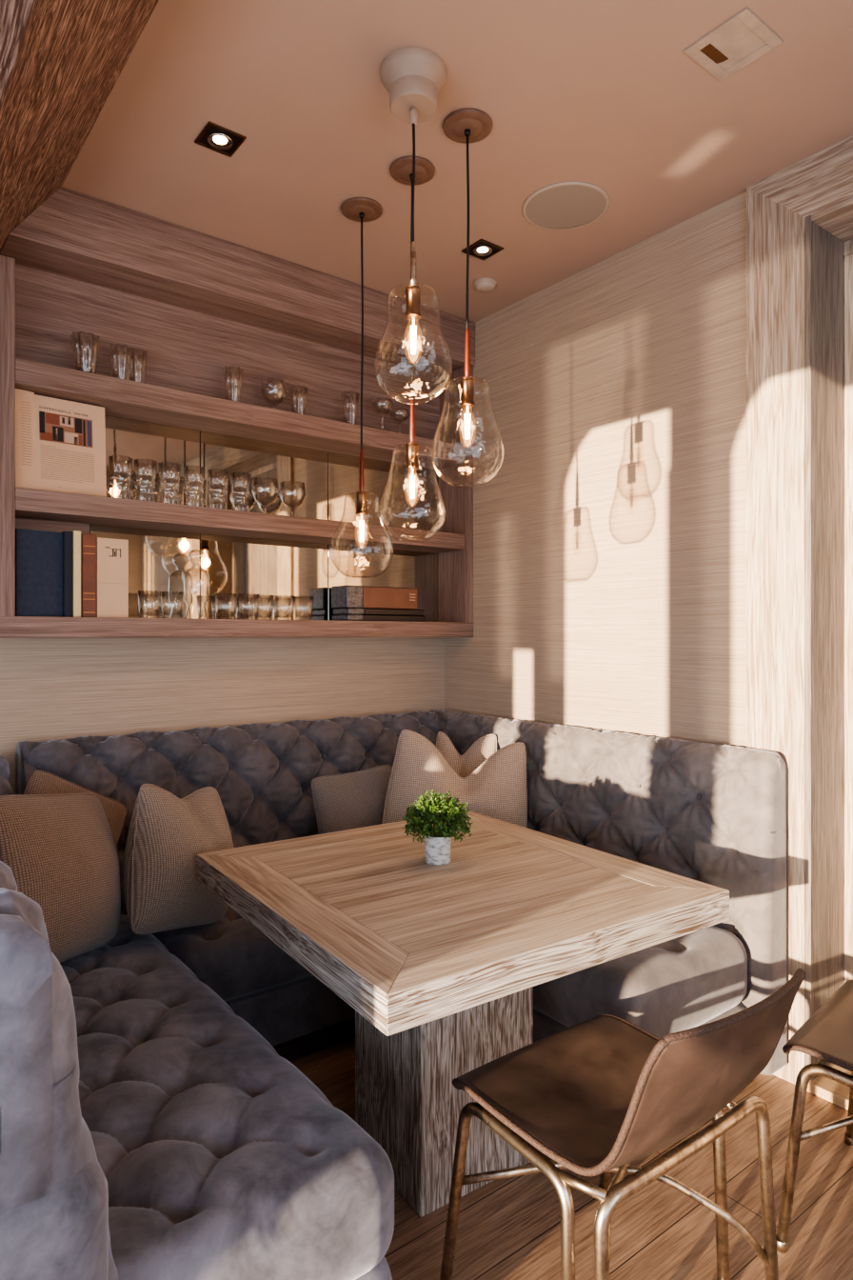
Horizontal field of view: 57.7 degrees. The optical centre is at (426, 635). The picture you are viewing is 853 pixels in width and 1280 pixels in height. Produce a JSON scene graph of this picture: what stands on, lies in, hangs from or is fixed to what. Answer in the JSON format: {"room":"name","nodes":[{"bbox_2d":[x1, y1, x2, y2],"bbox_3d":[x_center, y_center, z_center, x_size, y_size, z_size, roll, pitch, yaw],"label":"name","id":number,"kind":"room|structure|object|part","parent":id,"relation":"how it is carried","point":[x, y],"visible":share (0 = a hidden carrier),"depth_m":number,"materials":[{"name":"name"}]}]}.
{"room":"dining nook","nodes":[
{"label":"dining nook","id":0,"kind":"room"},
{"bbox_2d":[0,637,444,794],"bbox_3d":[-1.183,-0.035,2.930,4.100,2.870,0.150,0,0,-38],"label":"wall","id":1,"kind":"structure","parent":0,"point":[56,689],"depth_m":3.06,"materials":[{"name":"beige wood"}]},
{"bbox_2d":[0,0,159,252],"bbox_3d":[-0.740,-1.249,1.440,0.620,0.442,2.750,0,0,-38],"label":"ceiling beam","id":2,"kind":"structure","parent":1,"relation":"attached to","point":[61,61],"depth_m":1.72,"materials":[{"name":"brown wood"}]},
{"bbox_2d":[0,186,475,638],"bbox_3d":[-0.625,-0.730,3.119,1.984,1.476,0.228,0,0,-38],"label":"wall shelf","id":3,"kind":"object","parent":1,"relation":"attached to","point":[200,305],"visible":0.94,"depth_m":3.04,"materials":[{"name":"brown wood"}]},
{"bbox_3d":[-1.395,-0.597,2.534,0.050,1.206,0.213,0,0,-38],"label":"panel","id":4,"kind":"part","parent":3,"relation":"part of","materials":[{"name":"brown wood"}]},
{"bbox_2d":[15,528,62,617],"bbox_3d":[-1.281,-0.202,2.557,0.148,0.282,0.034,0,0,-44],"label":"book","id":5,"kind":"object","parent":3,"relation":"on","point":[38,553],"visible":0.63,"depth_m":2.54,"materials":[{"name":"fabric"}]},
{"bbox_3d":[-1.326,-0.231,2.708,0.273,0.339,0.018,0,0,-38],"label":"panel","id":6,"kind":"part","parent":3,"relation":"part of","materials":[{"name":"brown wood"}]},
{"bbox_2d":[15,388,106,497],"bbox_3d":[-1.234,-0.637,2.616,0.293,0.331,0.046,0,0,-42],"label":"open book","id":7,"kind":"object","parent":3,"relation":"on","point":[60,444],"visible":0.97,"depth_m":2.60,"materials":[{"name":"paper"}]},
{"bbox_2d":[39,410,92,447],"bbox_3d":[-1.220,-0.696,2.622,0.170,0.097,0.018,0,0,-38],"label":"picture","id":8,"kind":"object","parent":7,"relation":"on","point":[57,429],"depth_m":2.62},
{"bbox_2d":[62,531,72,617],"bbox_3d":[-1.246,-0.204,2.651,0.026,0.286,0.155,0,0,-38],"label":"book","id":9,"kind":"object","parent":3,"relation":"on","point":[67,535],"visible":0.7,"depth_m":2.59,"materials":[{"name":"paper"}]},
{"bbox_2d":[72,530,80,617],"bbox_3d":[-1.223,-0.206,2.666,0.024,0.290,0.160,0,0,-38],"label":"book","id":10,"kind":"object","parent":3,"relation":"on","point":[76,534],"visible":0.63,"depth_m":2.60,"materials":[{"name":"paper"}]},
{"bbox_2d":[70,331,100,373],"bbox_3d":[-1.179,-0.959,2.680,0.096,0.148,0.098,0,0,-38],"label":"glass","id":11,"kind":"object","parent":3,"relation":"on","point":[73,341],"visible":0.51,"depth_m":2.68,"materials":[{"name":"clear glass"}]},
{"bbox_2d":[80,533,96,617],"bbox_3d":[-1.193,-0.203,2.691,0.044,0.284,0.156,0,0,-38],"label":"book","id":12,"kind":"object","parent":3,"relation":"on","point":[88,540],"visible":0.73,"depth_m":2.63,"materials":[{"name":"paper"}]},
{"bbox_2d":[96,537,128,617],"bbox_3d":[-1.095,-0.198,2.694,0.107,0.274,0.025,0,0,-41],"label":"book","id":13,"kind":"object","parent":3,"relation":"on","point":[111,554],"visible":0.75,"depth_m":2.68,"materials":[{"name":"paper"}]},
{"bbox_2d":[108,455,132,499],"bbox_3d":[-1.087,-0.551,2.752,0.082,0.158,0.078,0,0,-38],"label":"goblet","id":14,"kind":"object","parent":3,"relation":"on","point":[110,457],"visible":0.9,"depth_m":2.75,"materials":[{"name":"clear glass"}]},
{"bbox_2d":[108,343,133,379],"bbox_3d":[-1.077,-0.949,2.731,0.081,0.127,0.082,0,0,-38],"label":"glass","id":15,"kind":"object","parent":3,"relation":"on","point":[110,350],"visible":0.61,"depth_m":2.73,"materials":[{"name":"clear glass"}]},
{"bbox_2d":[125,347,147,382],"bbox_3d":[-1.052,-0.958,2.817,0.077,0.146,0.078,0,0,-38],"label":"glass","id":16,"kind":"object","parent":3,"relation":"on","point":[144,355],"visible":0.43,"depth_m":2.82,"materials":[{"name":"clear glass"}]},
{"bbox_3d":[-1.056,-0.231,2.921,0.410,0.339,0.011,0,0,-38],"label":"mirror panel","id":17,"kind":"part","parent":3,"relation":"part of","materials":[{"name":"silver metal"}]},
{"bbox_2d":[134,459,157,501],"bbox_3d":[-1.019,-0.551,2.804,0.082,0.158,0.078,0,0,-38],"label":"goblet","id":18,"kind":"object","parent":3,"relation":"on","point":[154,463],"visible":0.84,"depth_m":2.80,"materials":[{"name":"clear glass"}]},
{"bbox_2d":[138,590,161,618],"bbox_3d":[-1.010,-0.111,2.824,0.082,0.100,0.081,0,0,-38],"label":"tumbler","id":19,"kind":"object","parent":3,"relation":"on","point":[159,591],"visible":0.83,"depth_m":2.82,"materials":[{"name":"clear glass"}]},
{"bbox_3d":[-1.056,-0.638,2.921,0.410,0.333,0.011,0,0,-38],"label":"mirror panel","id":20,"kind":"part","parent":3,"relation":"part of","materials":[{"name":"silver metal"}]},
{"bbox_2d":[158,461,180,503],"bbox_3d":[-0.949,-0.551,2.858,0.082,0.158,0.078,0,0,-38],"label":"goblet","id":21,"kind":"object","parent":3,"relation":"on","point":[159,464],"visible":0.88,"depth_m":2.85,"materials":[{"name":"clear glass"}]},
{"bbox_2d":[160,591,183,618],"bbox_3d":[-0.943,-0.111,2.875,0.082,0.100,0.081,0,0,-38],"label":"tumbler","id":22,"kind":"object","parent":3,"relation":"on","point":[163,592],"visible":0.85,"depth_m":2.87,"materials":[{"name":"clear glass"}]},
{"bbox_2d":[183,465,205,506],"bbox_3d":[-0.875,-0.551,2.916,0.082,0.158,0.078,0,0,-38],"label":"goblet","id":23,"kind":"object","parent":3,"relation":"on","point":[186,469],"visible":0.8,"depth_m":2.91,"materials":[{"name":"clear glass"}]},
{"bbox_2d":[183,549,209,619],"bbox_3d":[-0.875,-0.193,2.947,0.094,0.264,0.094,0,0,-38],"label":"decanter","id":24,"kind":"object","parent":3,"relation":"on","point":[194,550],"visible":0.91,"depth_m":2.94,"materials":[{"name":"clear glass"}]},
{"bbox_2d":[207,468,228,509],"bbox_3d":[-0.801,-0.551,2.972,0.082,0.158,0.078,0,0,-38],"label":"goblet","id":25,"kind":"object","parent":3,"relation":"on","point":[226,473],"visible":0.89,"depth_m":2.97,"materials":[{"name":"clear glass"}]},
{"bbox_2d":[215,593,237,619],"bbox_3d":[-0.776,-0.111,3.004,0.082,0.100,0.081,0,0,-38],"label":"tumbler","id":26,"kind":"object","parent":3,"relation":"on","point":[216,594],"visible":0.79,"depth_m":3.00,"materials":[{"name":"clear glass"}]},
{"bbox_3d":[-0.688,-1.073,3.201,1.885,0.385,0.018,0,0,-38],"label":"panel","id":27,"kind":"part","parent":3,"relation":"part of","materials":[{"name":"brown wood"}]},
{"bbox_2d":[222,365,243,401],"bbox_3d":[-0.751,-0.959,3.011,0.079,0.148,0.080,0,0,-38],"label":"glass","id":28,"kind":"object","parent":3,"relation":"on","point":[230,368],"visible":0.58,"depth_m":3.01,"materials":[{"name":"clear glass"}]},
{"bbox_2d":[229,472,251,511],"bbox_3d":[-0.728,-0.551,3.029,0.082,0.158,0.078,0,0,-38],"label":"goblet","id":29,"kind":"object","parent":3,"relation":"on","point":[230,474],"visible":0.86,"depth_m":3.03,"materials":[{"name":"clear glass"}]},
{"bbox_2d":[238,593,259,619],"bbox_3d":[-0.693,-0.111,3.024,0.082,0.100,0.081,0,0,-38],"label":"tumbler","id":30,"kind":"object","parent":3,"relation":"on","point":[239,594],"visible":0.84,"depth_m":3.02,"materials":[{"name":"clear glass"}]},
{"bbox_2d":[253,594,274,619],"bbox_3d":[-0.655,-0.111,3.110,0.082,0.100,0.081,0,0,-38],"label":"tumbler","id":31,"kind":"object","parent":3,"relation":"on","point":[270,596],"visible":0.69,"depth_m":3.11,"materials":[{"name":"clear glass"}]},
{"bbox_3d":[-0.664,-0.638,3.223,0.576,0.333,0.011,0,0,-38],"label":"mirror panel","id":32,"kind":"part","parent":3,"relation":"part of","materials":[{"name":"silver metal"}]},
{"bbox_3d":[-0.664,-0.231,3.223,0.576,0.339,0.011,0,0,-38],"label":"mirror panel","id":33,"kind":"part","parent":3,"relation":"part of","materials":[{"name":"silver metal"}]},
{"bbox_2d":[251,477,279,506],"bbox_3d":[-0.646,-0.547,3.099,0.110,0.150,0.110,0,0,-38],"label":"wine glass","id":34,"kind":"object","parent":3,"relation":"on","point":[254,482],"visible":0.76,"depth_m":3.09,"materials":[{"name":"clear glass"}]},
{"bbox_2d":[260,377,286,406],"bbox_3d":[-0.617,-0.954,3.121,0.104,0.138,0.104,0,0,-38],"label":"glass","id":35,"kind":"object","parent":3,"relation":"on","point":[264,385],"visible":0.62,"depth_m":3.12,"materials":[{"name":"clear glass"}]},
{"bbox_2d":[274,595,294,619],"bbox_3d":[-0.579,-0.111,3.156,0.082,0.100,0.081,0,0,-38],"label":"tumbler","id":36,"kind":"object","parent":3,"relation":"on","point":[275,596],"visible":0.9,"depth_m":3.15,"materials":[{"name":"clear glass"}]},
{"bbox_2d":[279,480,306,516],"bbox_3d":[-0.549,-0.547,3.173,0.110,0.150,0.110,0,0,-38],"label":"wine glass","id":37,"kind":"object","parent":3,"relation":"on","point":[281,483],"visible":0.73,"depth_m":3.17,"materials":[{"name":"clear glass"}]},
{"bbox_2d":[288,384,308,414],"bbox_3d":[-0.526,-0.952,3.191,0.079,0.134,0.080,0,0,-38],"label":"glass","id":38,"kind":"object","parent":3,"relation":"on","point":[306,390],"visible":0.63,"depth_m":3.19,"materials":[{"name":"clear glass"}]},
{"bbox_2d":[294,596,313,619],"bbox_3d":[-0.510,-0.111,3.210,0.082,0.100,0.081,0,0,-38],"label":"tumbler","id":39,"kind":"object","parent":3,"relation":"on","point":[295,597],"visible":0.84,"depth_m":3.20,"materials":[{"name":"clear glass"}]},
{"bbox_2d":[340,391,359,424],"bbox_3d":[-0.328,-0.963,3.338,0.079,0.156,0.080,0,0,-38],"label":"glass","id":40,"kind":"object","parent":3,"relation":"on","point":[342,393],"visible":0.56,"depth_m":3.33,"materials":[{"name":"clear glass"}]},
{"bbox_2d":[332,614,425,621],"bbox_3d":[-0.209,-0.075,3.447,0.417,0.027,0.132,0,0,-38],"label":"book","id":41,"kind":"object","parent":3,"relation":"on","point":[341,617],"visible":0.89,"depth_m":3.36,"materials":[{"name":"paper"}]},
{"bbox_2d":[333,607,423,616],"bbox_3d":[-0.211,-0.102,3.446,0.406,0.027,0.132,0,0,-38],"label":"book","id":42,"kind":"object","parent":41,"relation":"on","point":[348,610],"visible":0.86,"depth_m":3.37,"materials":[{"name":"paper"}]},
{"bbox_2d":[331,585,417,609],"bbox_3d":[-0.229,-0.164,3.432,0.376,0.095,0.132,0,0,-38],"label":"book","id":43,"kind":"object","parent":42,"relation":"on","point":[342,596],"visible":0.87,"depth_m":3.35,"materials":[{"name":"paper"}]},
{"bbox_2d":[371,398,393,430],"bbox_3d":[-0.197,-0.964,3.445,0.100,0.158,0.100,0,0,-38],"label":"coupe glass","id":44,"kind":"object","parent":3,"relation":"on","point":[373,404],"visible":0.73,"depth_m":3.44,"materials":[{"name":"clear glass"}]},
{"bbox_3d":[-0.189,-0.638,3.590,0.620,0.333,0.011,0,0,-38],"label":"mirror panel","id":45,"kind":"part","parent":3,"relation":"part of","materials":[{"name":"silver metal"}]},
{"bbox_3d":[-0.189,-0.231,3.590,0.620,0.339,0.011,0,0,-38],"label":"mirror panel","id":46,"kind":"part","parent":3,"relation":"part of","materials":[{"name":"silver metal"}]},
{"bbox_2d":[389,407,409,423],"bbox_3d":[-0.122,-0.953,3.516,0.092,0.135,0.092,0,0,-38],"label":"coupe glass","id":47,"kind":"object","parent":3,"relation":"on","point":[391,412],"visible":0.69,"depth_m":3.51,"materials":[{"name":"clear glass"}]},
{"bbox_3d":[0.136,-0.627,3.717,0.049,1.266,0.213,0,0,-38],"label":"panel","id":48,"kind":"part","parent":3,"relation":"part of","materials":[{"name":"brown wood"}]},
{"bbox_2d":[61,0,852,321],"bbox_3d":[0.339,-1.520,1.042,4.200,0.100,5.100,0,0,-38],"label":"ceiling","id":49,"kind":"structure","parent":0,"point":[607,94],"depth_m":2.23,"materials":[{"name":"paint"}]},
{"bbox_2d":[194,120,246,157],"bbox_3d":[-0.612,-1.465,2.293,0.115,0.010,0.115,0,0,-38],"label":"recessed light","id":50,"kind":"object","parent":49,"relation":"in","point":[215,137],"visible":1,"depth_m":2.29,"materials":[{"name":"brown metal"}]},
{"bbox_2d":[329,197,393,578],"bbox_3d":[-0.222,-0.835,2.666,0.217,1.269,0.212,0,0,-38],"label":"pendant lamp","id":51,"kind":"object","parent":49,"relation":"hanging from","point":[361,210],"visible":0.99,"depth_m":2.66,"materials":[{"name":"clear glass"}]},
{"bbox_3d":[-0.222,-0.345,2.666,0.217,0.288,0.212,0,0,-38],"label":"lamp shade","id":52,"kind":"part","parent":51,"relation":"part of","materials":[{"name":"clear glass"}]},
{"bbox_2d":[356,492,367,515],"bbox_3d":[-0.223,-0.454,2.667,0.042,0.078,0.042,0,0,-38],"label":"socket","id":53,"kind":"object","parent":51,"relation":"attached to","point":[361,497],"depth_m":2.65,"materials":[{"name":"brown metal"}]},
{"bbox_3d":[-0.222,-0.990,2.666,0.010,0.901,0.012,0,0,30],"label":"cord","id":54,"kind":"part","parent":51,"relation":"part of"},
{"bbox_2d":[379,155,445,540],"bbox_3d":[-0.046,-0.886,2.443,0.217,1.168,0.214,0,0,-38],"label":"pendant lamp","id":55,"kind":"object","parent":49,"relation":"hanging from","point":[401,169],"visible":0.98,"depth_m":2.43,"materials":[{"name":"clear glass"}]},
{"bbox_2d":[405,442,419,470],"bbox_3d":[-0.045,-0.563,2.443,0.042,0.078,0.042,0,0,-38],"label":"socket","id":56,"kind":"object","parent":55,"relation":"attached to","point":[412,449],"depth_m":2.43,"materials":[{"name":"brown metal"}]},
{"bbox_3d":[-0.046,-0.450,2.443,0.217,0.296,0.214,0,0,-38],"label":"lamp shade","id":57,"kind":"part","parent":55,"relation":"part of","materials":[{"name":"clear glass"}]},
{"bbox_3d":[-0.046,-1.044,2.445,0.010,0.792,0.012,0,0,30],"label":"cord","id":58,"kind":"part","parent":55,"relation":"part of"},
{"bbox_2d":[374,46,452,403],"bbox_3d":[-0.034,-1.044,2.020,0.206,0.852,0.200,0,0,-38],"label":"pendant lamp","id":59,"kind":"object","parent":49,"relation":"hanging from","point":[413,77],"visible":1,"depth_m":1.99,"materials":[{"name":"clear glass"}]},
{"bbox_3d":[-0.034,-0.759,2.020,0.206,0.283,0.200,0,0,-38],"label":"lamp shade","id":60,"kind":"part","parent":59,"relation":"part of","materials":[{"name":"clear glass"}]},
{"bbox_3d":[-0.035,-1.143,2.019,0.011,0.384,0.011,0,0,-38],"label":"cord","id":61,"kind":"part","parent":59,"relation":"part of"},
{"bbox_2d":[405,285,421,320],"bbox_3d":[-0.034,-0.866,2.021,0.042,0.078,0.042,0,0,-38],"label":"socket","id":62,"kind":"object","parent":59,"relation":"attached to","point":[412,292],"depth_m":2.00,"materials":[{"name":"brown metal"}]},
{"bbox_2d":[431,107,504,487],"bbox_3d":[0.117,-0.951,2.229,0.206,1.038,0.214,0,0,-38],"label":"pendant lamp","id":63,"kind":"object","parent":49,"relation":"hanging from","point":[465,126],"visible":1,"depth_m":2.22,"materials":[{"name":"clear glass"}]},
{"bbox_2d":[460,378,475,408],"bbox_3d":[0.118,-0.697,2.229,0.042,0.078,0.042,0,0,-38],"label":"socket","id":64,"kind":"object","parent":63,"relation":"attached to","point":[467,384],"depth_m":2.21,"materials":[{"name":"brown metal"}]},
{"bbox_3d":[0.119,-1.111,2.228,0.010,0.658,0.012,0,0,30],"label":"cord","id":65,"kind":"part","parent":63,"relation":"part of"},
{"bbox_3d":[0.117,-0.582,2.229,0.206,0.300,0.214,0,0,-38],"label":"lamp shade","id":66,"kind":"part","parent":63,"relation":"part of","materials":[{"name":"clear glass"}]},
{"bbox_2d":[461,239,503,260],"bbox_3d":[0.214,-1.465,2.949,0.115,0.010,0.115,0,0,-38],"label":"recessed light","id":67,"kind":"object","parent":49,"relation":"in","point":[483,250],"visible":1,"depth_m":2.94,"materials":[{"name":"brown metal"}]},
{"bbox_2d":[473,278,497,292],"bbox_3d":[0.244,-1.456,3.230,0.096,0.028,0.096,0,0,-38],"label":"smoke detector","id":68,"kind":"object","parent":49,"relation":"attached to","point":[483,285],"visible":1,"depth_m":3.21,"materials":[{"name":"white plastic"}]},
{"bbox_2d":[522,180,609,230],"bbox_3d":[0.477,-1.466,2.654,0.294,0.008,0.294,0,0,-38],"label":"ceiling speaker","id":69,"kind":"object","parent":49,"relation":"attached to","point":[562,206],"visible":1,"depth_m":2.64,"materials":[{"name":"white plastic"}]},
{"bbox_2d":[683,6,783,80],"bbox_3d":[0.765,-1.468,1.930,0.170,0.005,0.170,0,0,-38],"label":"ceiling panel","id":70,"kind":"object","parent":49,"relation":"in","point":[744,38],"visible":1,"depth_m":1.93,"materials":[{"name":"white plastic"},{"name":"dark bronze"}]},
{"bbox_3d":[0.716,-1.467,1.961,0.096,0.002,0.048,0,0,-38],"label":"gimbal plate","id":71,"kind":"part","parent":70,"relation":"part of","materials":[{"name":"brown metal"}]},
{"bbox_2d":[289,1037,852,1279],"bbox_3d":[0.339,1.450,1.042,4.200,0.100,5.100,0,0,-38],"label":"floor","id":72,"kind":"structure","parent":0,"point":[510,1228],"depth_m":1.86,"materials":[{"name":"brown wood"}]},
{"bbox_2d":[0,753,394,1279],"bbox_3d":[-0.866,0.888,1.869,0.725,1.024,1.823,0,0,-38],"label":"bench","id":73,"kind":"object","parent":72,"relation":"on","point":[149,1130],"visible":0.94,"depth_m":1.29,"materials":[{"name":"grey fabric"}]},
{"bbox_3d":[-0.592,1.055,1.100,0.218,0.650,0.270,0,0,-38],"label":"panel","id":74,"kind":"part","parent":73,"relation":"part of","materials":[{"name":"grey fabric"}]},
{"bbox_3d":[-1.003,0.688,1.775,0.392,0.624,1.803,0,0,-38],"label":"backrest","id":75,"kind":"part","parent":73,"relation":"part of","materials":[{"name":"grey fabric"}]},
{"bbox_2d":[0,793,120,962],"bbox_3d":[-1.006,0.658,2.125,0.233,0.509,0.603,0,0,7],"label":"throw pillow","id":76,"kind":"object","parent":73,"relation":"on","point":[60,851],"visible":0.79,"depth_m":2.02,"materials":[{"name":"brown fabric"}]},
{"bbox_2d":[23,770,126,847],"bbox_3d":[-1.148,0.658,2.458,0.156,0.467,0.476,0,0,35],"label":"throw pillow","id":77,"kind":"object","parent":73,"relation":"on","point":[41,782],"visible":0.26,"depth_m":2.50,"materials":[{"name":"brown fabric"}]},
{"bbox_2d":[60,915,394,1279],"bbox_3d":[-0.724,1.015,1.825,0.555,0.230,1.560,0,0,-38],"label":"seat cushion","id":78,"kind":"object","parent":73,"relation":"on","point":[219,1158],"depth_m":1.41,"materials":[{"name":"grey fabric"}]},
{"bbox_2d":[15,710,439,1060],"bbox_3d":[-0.503,0.875,2.892,1.730,1.051,0.738,0,0,-38],"label":"bench","id":79,"kind":"object","parent":72,"relation":"on","point":[262,775],"visible":0.42,"depth_m":2.75,"materials":[{"name":"grey fabric"}]},
{"bbox_2d":[122,783,233,934],"bbox_3d":[-0.767,0.689,2.417,0.339,0.472,0.343,0,0,-23],"label":"throw pillow","id":80,"kind":"object","parent":79,"relation":"on","point":[167,831],"visible":0.91,"depth_m":2.29,"materials":[{"name":"beige fabric"}]},
{"bbox_3d":[-0.654,0.675,3.088,1.730,0.651,0.243,0,0,-38],"label":"backrest","id":81,"kind":"part","parent":79,"relation":"part of","materials":[{"name":"grey fabric"}]},
{"bbox_2d":[151,905,312,1001],"bbox_3d":[-0.546,1.025,2.740,0.835,0.210,0.550,0,0,-38],"label":"seat cushion","id":82,"kind":"object","parent":79,"relation":"on","point":[239,963],"depth_m":2.40,"materials":[{"name":"grey fabric"}]},
{"bbox_2d":[311,764,392,834],"bbox_3d":[-0.271,0.730,3.107,0.373,0.383,0.162,0,0,-42],"label":"throw pillow","id":83,"kind":"object","parent":79,"relation":"on","point":[355,799],"visible":0.58,"depth_m":3.05,"materials":[{"name":"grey fabric"}]},
{"bbox_2d":[196,810,729,1217],"bbox_3d":[0.043,1.018,2.095,1.000,0.763,1.070,0,0,-34],"label":"dining table","id":84,"kind":"object","parent":72,"relation":"on","point":[439,968],"visible":0.83,"depth_m":1.89,"materials":[{"name":"brown wood"}]},
{"bbox_2d":[401,789,473,865],"bbox_3d":[0.032,0.537,2.172,0.202,0.200,0.203,0,0,-38],"label":"potted plant","id":85,"kind":"object","parent":84,"relation":"on","point":[448,819],"visible":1,"depth_m":2.14,"materials":[{"name":"green plant"}]},
{"bbox_3d":[0.032,0.598,2.175,0.076,0.078,0.076,0,0,-38],"label":"pot","id":86,"kind":"part","parent":85,"relation":"part of","materials":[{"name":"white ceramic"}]},
{"bbox_2d":[429,708,787,1075],"bbox_3d":[0.334,0.878,2.892,0.736,1.044,1.725,0,0,-38],"label":"bench","id":87,"kind":"object","parent":72,"relation":"on","point":[714,814],"visible":0.41,"depth_m":2.45,"materials":[{"name":"grey fabric"}]},
{"bbox_2d":[381,729,527,827],"bbox_3d":[0.107,0.648,3.069,0.592,0.534,0.240,0,0,-5],"label":"throw pillow","id":88,"kind":"object","parent":87,"relation":"on","point":[496,789],"visible":0.56,"depth_m":3.03,"materials":[{"name":"fabric"}]},
{"bbox_2d":[435,731,497,778],"bbox_3d":[0.146,0.665,3.282,0.303,0.504,0.120,0,0,7],"label":"throw pillow","id":89,"kind":"object","parent":87,"relation":"on","point":[465,765],"visible":0.32,"depth_m":3.29,"materials":[{"name":"fabric"}]},
{"bbox_2d":[533,925,747,1039],"bbox_3d":[0.337,1.028,2.778,0.600,0.245,1.450,0,0,-38],"label":"seat cushion","id":90,"kind":"object","parent":87,"relation":"on","point":[697,978],"depth_m":2.19,"materials":[{"name":"grey fabric"}]},
{"bbox_2d":[440,968,806,1279],"bbox_3d":[0.409,1.020,1.575,0.557,0.762,0.599,0,0,-37],"label":"leather chair","id":91,"kind":"object","parent":72,"relation":"on","point":[601,1094],"visible":1,"depth_m":1.50,"materials":[{"name":"brown leather"}]},
{"bbox_3d":[0.149,1.181,1.507,0.054,0.440,0.365,0,0,-37],"label":"frame","id":92,"kind":"part","parent":91,"relation":"part of","materials":[{"name":"gold metal"}]},
{"bbox_3d":[0.536,1.181,1.795,0.054,0.440,0.365,0,0,-37],"label":"frame","id":93,"kind":"part","parent":91,"relation":"part of","materials":[{"name":"gold metal"}]},
{"bbox_3d":[0.509,1.176,1.466,0.516,0.450,0.065,0,0,-37],"label":"frame","id":94,"kind":"part","parent":91,"relation":"part of","materials":[{"name":"gold metal"}]},
{"bbox_2d":[776,979,852,1253],"bbox_3d":[1.188,1.020,1.768,0.599,0.762,0.557,0,0,44],"label":"leather chair","id":95,"kind":"object","parent":72,"relation":"on","point":[827,1035],"visible":1,"depth_m":1.76,"materials":[{"name":"brown leather"}]},
{"bbox_3d":[0.943,1.181,1.661,0.365,0.440,0.054,0,0,44],"label":"frame","id":96,"kind":"part","parent":95,"relation":"part of","materials":[{"name":"gold metal"}]},
{"bbox_3d":[1.280,1.181,2.006,0.365,0.440,0.054,0,0,44],"label":"frame","id":97,"kind":"part","parent":95,"relation":"part of","materials":[{"name":"gold metal"}]},
{"bbox_2d":[444,191,844,983],"bbox_3d":[1.645,-0.035,2.050,0.300,2.870,4.700,0,0,-38],"label":"wall","id":98,"kind":"structure","parent":0,"point":[610,533],"depth_m":2.98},
{"bbox_2d":[746,187,805,1084],"bbox_3d":[1.116,-0.035,2.471,0.022,2.870,0.192,0,0,-38],"label":"trim","id":99,"kind":"structure","parent":98,"relation":"attached to","point":[775,232],"depth_m":2.45,"materials":[{"name":"brown wood"}]},
{"bbox_2d":[746,135,852,217],"bbox_3d":[1.502,-1.380,1.972,0.022,0.180,1.452,0,0,-38],"label":"trim","id":100,"kind":"structure","parent":98,"relation":"attached to","point":[822,180],"depth_m":2.36,"materials":[{"name":"brown wood"}]},
{"bbox_2d":[805,215,843,1081],"bbox_3d":[1.260,0.055,2.450,0.220,2.690,0.018,0,0,-38],"label":"trim","id":101,"kind":"structure","parent":98,"relation":"attached to","point":[824,250],"depth_m":2.42,"materials":[{"name":"grey wood"}]},
{"bbox_2d":[807,1064,851,1109],"bbox_3d":[1.650,1.385,1.966,0.265,0.030,1.260,0,0,-38],"label":"trim","id":102,"kind":"structure","parent":98,"relation":"attached to","point":[835,1092],"depth_m":2.34,"materials":[{"name":"brown wood"}]},
{"bbox_2d":[811,197,852,241],"bbox_3d":[1.646,-1.281,1.951,0.220,0.018,1.242,0,0,-38],"label":"trim","id":103,"kind":"structure","parent":98,"relation":"attached to","point":[837,219],"depth_m":2.37,"materials":[{"name":"brown wood"}]},
{"bbox_2d":[843,239,852,982],"bbox_3d":[1.758,0.041,2.018,0.040,2.659,1.307,0,0,-38],"label":"door","id":104,"kind":"structure","parent":98,"relation":"in","point":[849,245],"depth_m":2.50,"materials":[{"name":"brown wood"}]}
]}

